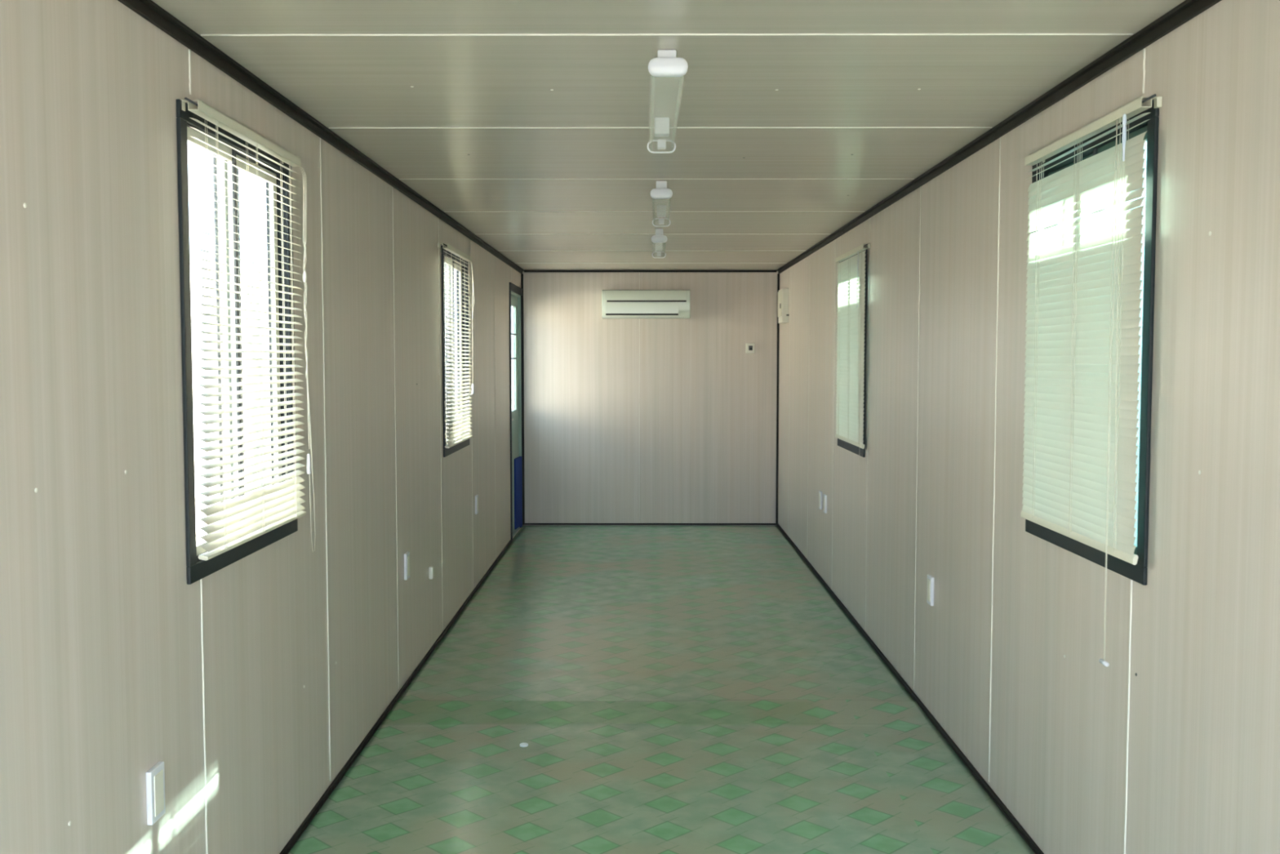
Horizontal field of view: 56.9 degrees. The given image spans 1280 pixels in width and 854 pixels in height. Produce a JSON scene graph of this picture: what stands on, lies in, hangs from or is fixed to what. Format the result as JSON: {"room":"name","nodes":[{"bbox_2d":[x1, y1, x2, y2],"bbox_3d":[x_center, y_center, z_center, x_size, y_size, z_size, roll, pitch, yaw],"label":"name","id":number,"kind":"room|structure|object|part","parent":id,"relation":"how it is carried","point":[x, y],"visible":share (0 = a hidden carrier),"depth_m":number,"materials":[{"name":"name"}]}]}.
{"room":"portable cabin interior","nodes":[
{"label":"portable cabin interior","id":0,"kind":"room"},
{"bbox_2d":[0,0,520,853],"bbox_3d":[-1.105,0.098,5.079,0.053,2.347,11.220,0,3,0],"label":"wall","id":1,"kind":"structure","parent":0,"point":[254,682],"depth_m":2.75,"materials":[{"name":"white"}]},
{"bbox_2d":[146,761,165,825],"bbox_3d":[-1.083,0.819,2.647,0.015,0.120,0.073,0,3,0],"label":"power outlet","id":2,"kind":"object","parent":1,"relation":"attached to","point":[155,775],"visible":1,"depth_m":2.63,"materials":[{"name":"white plastic"}]},
{"bbox_2d":[175,98,297,584],"bbox_3d":[-1.138,-0.221,3.247,0.120,1.202,0.920,0,3,0],"label":"window","id":3,"kind":"structure","parent":1,"relation":"in","point":[197,569],"depth_m":3.20,"materials":[{"name":"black metal"}]},
{"bbox_3d":[-1.102,-0.209,3.042,0.014,1.056,0.379,0,3,0],"label":"sliding sash","id":4,"kind":"part","parent":3,"relation":"part of","materials":[{"name":"clear glass"}]},
{"bbox_2d":[181,97,315,560],"bbox_3d":[-1.058,-0.188,3.235,0.070,1.216,0.963,0,3,0],"label":"blind","id":5,"kind":"object","parent":3,"relation":"attached to","point":[255,513],"visible":1,"depth_m":3.15,"materials":[{"name":"beige plastic"}]},
{"bbox_3d":[-1.043,-0.780,3.148,0.006,0.006,0.860,0,3,0],"label":"tilt rod","id":6,"kind":"part","parent":5,"relation":"part of","materials":[{"name":"grey metal"}]},
{"bbox_3d":[-1.043,-0.221,2.911,0.030,1.055,0.013,0,3,0],"label":"ladder cord","id":7,"kind":"part","parent":5,"relation":"part of","materials":[{"name":"white fabric"}]},
{"bbox_3d":[-1.043,-0.777,3.176,0.025,0.025,0.825,0,3,0],"label":"head rail","id":8,"kind":"part","parent":5,"relation":"part of","materials":[{"name":"beige metal"}]},
{"bbox_3d":[-1.044,0.289,3.239,0.024,0.014,0.825,0,3,0],"label":"rail","id":9,"kind":"part","parent":5,"relation":"part of","materials":[{"name":"beige metal"}]},
{"bbox_3d":[-1.042,-0.238,3.208,0.030,1.055,0.013,0,3,0],"label":"ladder cord","id":10,"kind":"part","parent":5,"relation":"part of","materials":[{"name":"white fabric"}]},
{"bbox_3d":[-1.041,-0.256,3.505,0.030,1.055,0.013,0,3,0],"label":"ladder cord","id":11,"kind":"part","parent":5,"relation":"part of","materials":[{"name":"white fabric"}]},
{"bbox_3d":[-1.030,-0.469,3.613,0.011,0.643,0.065,0,3,7],"label":"pull cord","id":12,"kind":"part","parent":5,"relation":"part of","materials":[{"name":"white fabric"}]},
{"bbox_3d":[-1.117,-0.231,3.416,0.014,1.056,0.449,0,3,0],"label":"sliding sash","id":13,"kind":"part","parent":3,"relation":"part of","materials":[{"name":"clear glass"}]},
{"bbox_2d":[117,0,524,274],"bbox_3d":[-1.068,-1.055,4.986,0.026,0.034,11.170,0,3,0],"label":"trim","id":14,"kind":"structure","parent":1,"relation":"attached to","point":[148,10],"depth_m":3.45,"materials":[{"name":"black"}]},
{"bbox_2d":[279,538,512,853],"bbox_3d":[-1.076,1.231,4.634,0.014,0.018,10.200,0,3,0],"label":"baseboard","id":15,"kind":"structure","parent":1,"relation":"attached to","point":[309,817],"depth_m":4.74,"materials":[{"name":"black plastic"}]},
{"bbox_2d":[404,551,409,579],"bbox_3d":[-1.072,0.639,5.446,0.015,0.120,0.073,0,3,0],"label":"power outlet","id":16,"kind":"object","parent":1,"relation":"attached to","point":[406,556],"visible":1,"depth_m":5.41,"materials":[{"name":"white plastic"}]},
{"bbox_2d":[429,566,433,578],"bbox_3d":[-1.069,0.746,6.058,0.018,0.062,0.030,0,3,0],"label":"jack","id":17,"kind":"object","parent":1,"relation":"attached to","point":[431,568],"visible":1,"depth_m":6.04,"materials":[{"name":"white plastic"}]},
{"bbox_2d":[440,245,469,457],"bbox_3d":[-1.124,-0.436,6.891,0.120,1.202,0.960,0,3,0],"label":"window","id":18,"kind":"structure","parent":1,"relation":"in","point":[446,451],"depth_m":6.87,"materials":[{"name":"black metal"}]},
{"bbox_3d":[-1.088,-0.423,6.675,0.014,1.056,0.397,0,3,0],"label":"sliding sash","id":19,"kind":"part","parent":18,"relation":"part of","materials":[{"name":"glass"}]},
{"bbox_3d":[-1.104,-0.446,7.069,0.014,1.056,0.471,0,3,0],"label":"sliding sash","id":20,"kind":"part","parent":18,"relation":"part of","materials":[{"name":"glass"}]},
{"bbox_2d":[437,243,474,448],"bbox_3d":[-1.043,-0.457,6.747,0.064,1.092,1.006,0,3,0],"label":"blind","id":21,"kind":"object","parent":18,"relation":"attached to","point":[459,431],"visible":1,"depth_m":6.70,"materials":[{"name":"beige plastic"}]},
{"bbox_3d":[-1.030,-0.427,6.405,0.029,1.055,0.002,0,3,0],"label":"ladder cord","id":22,"kind":"part","parent":21,"relation":"part of","materials":[{"name":"white fabric"}]},
{"bbox_3d":[-1.030,-0.985,6.693,0.025,0.025,0.870,0,3,0],"label":"head rail","id":23,"kind":"part","parent":21,"relation":"part of","materials":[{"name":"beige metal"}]},
{"bbox_3d":[-1.029,-0.445,6.725,0.029,1.055,0.002,0,3,0],"label":"ladder cord","id":24,"kind":"part","parent":21,"relation":"part of","materials":[{"name":"white fabric"}]},
{"bbox_3d":[-1.030,0.082,6.755,0.024,0.014,0.870,0,3,0],"label":"rail","id":25,"kind":"part","parent":21,"relation":"part of","materials":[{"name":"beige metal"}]},
{"bbox_3d":[-1.028,-0.464,7.044,0.029,1.055,0.002,0,3,0],"label":"ladder cord","id":26,"kind":"part","parent":21,"relation":"part of","materials":[{"name":"white fabric"}]},
{"bbox_3d":[-1.015,-0.632,7.174,0.006,0.740,0.132,0,3,2],"label":"pull cord","id":27,"kind":"part","parent":21,"relation":"part of","materials":[{"name":"white fabric"}]},
{"bbox_2d":[475,494,478,514],"bbox_3d":[-1.064,0.505,7.717,0.015,0.120,0.073,0,3,0],"label":"power outlet","id":28,"kind":"object","parent":1,"relation":"attached to","point":[476,495],"visible":1,"depth_m":7.68,"materials":[{"name":"white plastic"}]},
{"bbox_2d":[509,282,523,540],"bbox_3d":[-1.081,-0.146,10.140,0.062,2.120,0.935,0,3,0],"label":"door","id":29,"kind":"structure","parent":1,"relation":"in","point":[515,291],"depth_m":10.39,"materials":[{"name":"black metal"}]},
{"bbox_2d":[514,456,522,528],"bbox_3d":[-1.077,0.584,10.405,0.022,0.630,0.300,0,3,5],"label":"board","id":30,"kind":"object","parent":29,"relation":"on","point":[517,461],"visible":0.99,"depth_m":10.37,"materials":[{"name":"blue"}]},
{"bbox_2d":[520,274,524,524],"bbox_3d":[-1.052,-0.241,10.619,0.018,2.253,0.018,0,3,0],"label":"trim","id":31,"kind":"structure","parent":1,"relation":"attached to","point":[522,275],"depth_m":10.61,"materials":[{"name":"black metal"}]},
{"bbox_2d":[522,271,777,523],"bbox_3d":[0.092,-0.230,10.649,2.305,2.347,0.051,0,3,0],"label":"wall","id":32,"kind":"structure","parent":0,"point":[627,420],"depth_m":10.62,"materials":[{"name":"white"}]},
{"bbox_2d":[601,289,690,318],"bbox_3d":[0.053,-1.088,10.479,0.778,0.251,0.190,0,3,0],"label":"air conditioner","id":33,"kind":"object","parent":32,"relation":"attached to","point":[615,304],"visible":1,"depth_m":10.39,"materials":[{"name":"white plastic"}]},
{"bbox_2d":[604,290,686,300],"bbox_3d":[0.053,-1.157,10.402,0.718,0.087,0.035,0,3,0],"label":"grille","id":34,"kind":"object","parent":33,"relation":"attached to","point":[609,295],"depth_m":10.39,"materials":[{"name":"white plastic"}]},
{"bbox_2d":[524,270,776,272],"bbox_3d":[0.092,-1.389,10.550,2.253,0.020,0.012,0,3,0],"label":"trim","id":35,"kind":"structure","parent":32,"relation":"attached to","point":[525,271],"depth_m":10.54,"materials":[{"name":"black metal"}]},
{"bbox_2d":[524,523,775,524],"bbox_3d":[0.092,0.877,10.685,2.269,0.014,0.010,0,3,0],"label":"baseboard","id":36,"kind":"structure","parent":32,"relation":"attached to","point":[525,523],"depth_m":10.68,"materials":[{"name":"black"}]},
{"bbox_2d":[746,342,755,353],"bbox_3d":[0.988,-0.705,10.578,0.080,0.092,0.030,0,3,0],"label":"wall thermostat","id":37,"kind":"object","parent":32,"relation":"attached to","point":[750,347],"visible":1,"depth_m":10.57,"materials":[{"name":"white plastic"}]},
{"bbox_2d":[288,524,1035,853],"bbox_3d":[0.071,1.239,5.091,2.305,0.069,11.220,0,3,0],"label":"floor","id":38,"kind":"structure","parent":0,"point":[669,689],"depth_m":4.84,"materials":[{"name":"green tile"}]},
{"bbox_2d":[520,742,528,746],"bbox_3d":[-0.453,1.240,4.614,0.033,0.009,0.033,0,3,0],"label":"cap","id":39,"kind":"object","parent":38,"relation":"on","point":[523,744],"visible":1,"depth_m":4.61,"materials":[{"name":"white plastic"}]},
{"bbox_2d":[151,0,1185,270],"bbox_3d":[0.071,-1.107,4.978,2.405,0.078,11.270,0,3,0],"label":"ceiling","id":40,"kind":"structure","parent":0,"point":[530,124],"depth_m":3.52,"materials":[{"name":"white"}]},
{"bbox_2d":[651,228,667,257],"bbox_3d":[0.122,-1.176,7.572,0.097,0.096,1.104,0,3,1],"label":"ceiling lamp","id":41,"kind":"object","parent":40,"relation":"attached to","point":[659,238],"visible":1,"depth_m":7.16,"materials":[{"name":"white plastic"}]},
{"bbox_2d":[649,181,672,199],"bbox_3d":[0.087,-1.015,4.840,0.092,0.095,0.499,0,3,1],"label":"ceiling lamp","id":42,"kind":"object","parent":40,"relation":"attached to","point":[661,191],"depth_m":5.08,"materials":[{"name":"white plastic"}]},
{"bbox_2d":[647,117,675,153],"bbox_3d":[0.070,-0.946,3.659,0.091,0.095,0.581,0,3,0],"label":"ceiling lamp","id":43,"kind":"object","parent":40,"relation":"attached to","point":[661,124],"depth_m":3.84,"materials":[{"name":"white plastic"}]},
{"bbox_2d":[652,205,671,226],"bbox_3d":[0.105,-1.069,5.752,0.091,0.095,0.835,0,3,1],"label":"ceiling lamp","id":44,"kind":"object","parent":40,"relation":"attached to","point":[660,210],"depth_m":6.06,"materials":[{"name":"white plastic"}]},
{"bbox_2d":[648,49,688,77],"bbox_3d":[0.066,-0.893,2.752,0.093,0.095,0.253,0,3,0],"label":"ceiling lamp","id":45,"kind":"object","parent":40,"relation":"attached to","point":[666,64],"depth_m":2.86,"materials":[{"name":"white plastic"}]},
{"bbox_2d":[777,0,1279,853],"bbox_3d":[1.247,0.099,5.070,0.053,2.347,11.220,0,3,0],"label":"wall","id":46,"kind":"structure","parent":0,"point":[1171,746],"depth_m":3.27,"materials":[{"name":"white"}]},
{"bbox_2d":[775,273,779,524],"bbox_3d":[1.236,-0.240,10.611,0.018,2.253,0.018,0,3,0],"label":"trim","id":47,"kind":"structure","parent":46,"relation":"attached to","point":[778,274],"depth_m":10.61,"materials":[{"name":"black metal"}]},
{"bbox_2d":[777,288,789,323],"bbox_3d":[1.208,-1.022,9.998,0.068,0.285,0.320,0,3,0],"label":"box","id":48,"kind":"object","parent":46,"relation":"attached to","point":[783,294],"visible":1,"depth_m":9.87,"materials":[{"name":"white plastic"}]},
{"bbox_3d":[1.184,-1.043,10.012,0.007,0.215,0.260,0,3,0],"label":"door","id":49,"kind":"part","parent":48,"relation":"part of","materials":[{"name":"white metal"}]},
{"bbox_2d":[818,490,822,509],"bbox_3d":[1.227,0.496,8.039,0.015,0.120,0.073,0,3,0],"label":"power outlet","id":50,"kind":"object","parent":46,"relation":"attached to","point":[820,491],"visible":1,"depth_m":8.01,"materials":[{"name":"white plastic"}]},
{"bbox_2d":[823,493,826,513],"bbox_3d":[1.226,0.508,7.839,0.015,0.120,0.073,0,3,0],"label":"power outlet","id":51,"kind":"object","parent":46,"relation":"attached to","point":[824,495],"visible":1,"depth_m":7.81,"materials":[{"name":"white plastic"}]},
{"bbox_2d":[837,248,866,457],"bbox_3d":[1.281,-0.434,6.857,0.120,1.202,0.910,0,3,0],"label":"window","id":52,"kind":"structure","parent":46,"relation":"in","point":[842,443],"depth_m":6.44,"materials":[{"name":"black metal"}]},
{"bbox_2d":[835,243,870,465],"bbox_3d":[1.206,-0.410,6.743,0.048,1.186,0.950,0,3,0],"label":"blind","id":53,"kind":"object","parent":52,"relation":"attached to","point":[851,315],"visible":1,"depth_m":6.70,"materials":[{"name":"beige plastic"}]},
{"bbox_3d":[1.196,-0.468,7.101,0.019,1.055,0.002,0,3,0],"label":"ladder cord","id":54,"kind":"part","parent":53,"relation":"part of","materials":[{"name":"white fabric"}]},
{"bbox_3d":[1.195,-0.448,6.764,0.019,1.055,0.002,0,3,0],"label":"ladder cord","id":55,"kind":"part","parent":53,"relation":"part of","materials":[{"name":"white fabric"}]},
{"bbox_3d":[1.201,0.079,6.795,0.013,0.024,0.905,0,3,0],"label":"rail","id":56,"kind":"part","parent":53,"relation":"part of","materials":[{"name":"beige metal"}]},
{"bbox_3d":[1.200,-0.987,6.732,0.025,0.025,0.905,0,3,0],"label":"head rail","id":57,"kind":"part","parent":53,"relation":"part of","materials":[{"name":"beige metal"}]},
{"bbox_3d":[1.194,-0.428,6.427,0.019,1.055,0.002,0,3,0],"label":"ladder cord","id":58,"kind":"part","parent":53,"relation":"part of","materials":[{"name":"white fabric"}]},
{"bbox_3d":[1.184,-0.371,6.345,0.004,1.155,0.002,0,3,0],"label":"pull cord","id":59,"kind":"part","parent":53,"relation":"part of","materials":[{"name":"beige plastic"}]},
{"bbox_2d":[776,523,1044,853],"bbox_3d":[1.217,1.203,5.110,0.014,0.018,11.170,0,3,0],"label":"baseboard","id":60,"kind":"structure","parent":46,"relation":"attached to","point":[997,801],"depth_m":4.78,"materials":[{"name":"black plastic"}]},
{"bbox_2d":[926,574,933,605],"bbox_3d":[1.216,0.683,4.954,0.015,0.120,0.073,0,3,0],"label":"power outlet","id":61,"kind":"object","parent":46,"relation":"attached to","point":[930,588],"visible":1,"depth_m":4.93,"materials":[{"name":"white plastic"}]},
{"bbox_2d":[776,0,1222,273],"bbox_3d":[1.211,-1.054,4.977,0.026,0.034,11.170,0,3,0],"label":"trim","id":62,"kind":"structure","parent":46,"relation":"attached to","point":[1188,10],"depth_m":3.46,"materials":[{"name":"black metal"}]},
{"bbox_2d":[1025,99,1159,585],"bbox_3d":[1.267,-0.221,3.238,0.120,1.202,0.920,0,3,0],"label":"window","id":63,"kind":"structure","parent":46,"relation":"in","point":[1138,572],"depth_m":2.83,"materials":[{"name":"black metal"}]},
{"bbox_3d":[1.248,-0.231,3.407,0.014,1.056,0.449,0,3,0],"label":"sliding sash","id":64,"kind":"part","parent":63,"relation":"part of","materials":[{"name":"clear glass"}]},
{"bbox_2d":[1020,93,1162,666],"bbox_3d":[1.183,-0.107,3.165,0.068,1.370,0.880,0,3,0],"label":"blind","id":65,"kind":"object","parent":63,"relation":"attached to","point":[1083,310],"visible":1,"depth_m":3.10,"materials":[{"name":"beige plastic"}]},
{"bbox_3d":[1.168,-0.255,3.482,0.019,1.055,0.013,0,3,0],"label":"ladder cord","id":66,"kind":"part","parent":65,"relation":"part of","materials":[{"name":"white fabric"}]},
{"bbox_3d":[1.167,-0.237,3.180,0.019,1.055,0.013,0,3,0],"label":"ladder cord","id":67,"kind":"part","parent":65,"relation":"part of","materials":[{"name":"white fabric"}]},
{"bbox_3d":[1.173,0.290,3.211,0.014,0.024,0.835,0,3,0],"label":"rail","id":68,"kind":"part","parent":65,"relation":"part of","materials":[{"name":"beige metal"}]},
{"bbox_3d":[1.172,-0.776,3.148,0.025,0.025,0.835,0,3,0],"label":"head rail","id":69,"kind":"part","parent":65,"relation":"part of","materials":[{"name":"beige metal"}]},
{"bbox_3d":[1.155,-0.081,2.900,0.006,1.330,0.028,0,3,0],"label":"pull cord","id":70,"kind":"part","parent":65,"relation":"part of","materials":[{"name":"beige plastic"}]},
{"bbox_3d":[1.166,-0.219,2.878,0.019,1.055,0.013,0,3,0],"label":"ladder cord","id":71,"kind":"part","parent":65,"relation":"part of","materials":[{"name":"white fabric"}]},
{"bbox_3d":[1.172,-0.779,3.120,0.006,0.006,0.870,0,3,0],"label":"tilt rod","id":72,"kind":"part","parent":65,"relation":"part of","materials":[{"name":"grey metal"}]},
{"bbox_3d":[1.229,-0.209,3.034,0.014,1.056,0.379,0,3,0],"label":"sliding sash","id":73,"kind":"part","parent":63,"relation":"part of","materials":[{"name":"clear glass"}]},
{"label":"outside","id":74,"kind":"structure","parent":0,"visible":0},
{"bbox_2d":[445,395,514,439],"bbox_3d":[0.037,1.444,10.102,80.000,0.150,100.000,0,3,0],"label":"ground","id":75,"kind":"structure","parent":74,"point":[513,397],"depth_m":47.99,"materials":[{"name":"white"}]},
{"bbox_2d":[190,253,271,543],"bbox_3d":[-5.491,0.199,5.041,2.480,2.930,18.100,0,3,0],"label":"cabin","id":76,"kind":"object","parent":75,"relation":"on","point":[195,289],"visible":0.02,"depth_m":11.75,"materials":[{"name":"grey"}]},
{"bbox_2d":[1057,141,1146,545],"bbox_3d":[4.634,-0.177,4.981,2.470,3.688,16.100,0,3,0],"label":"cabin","id":77,"kind":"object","parent":75,"relation":"on","point":[1144,193],"visible":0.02,"depth_m":8.10,"materials":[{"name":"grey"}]}
]}

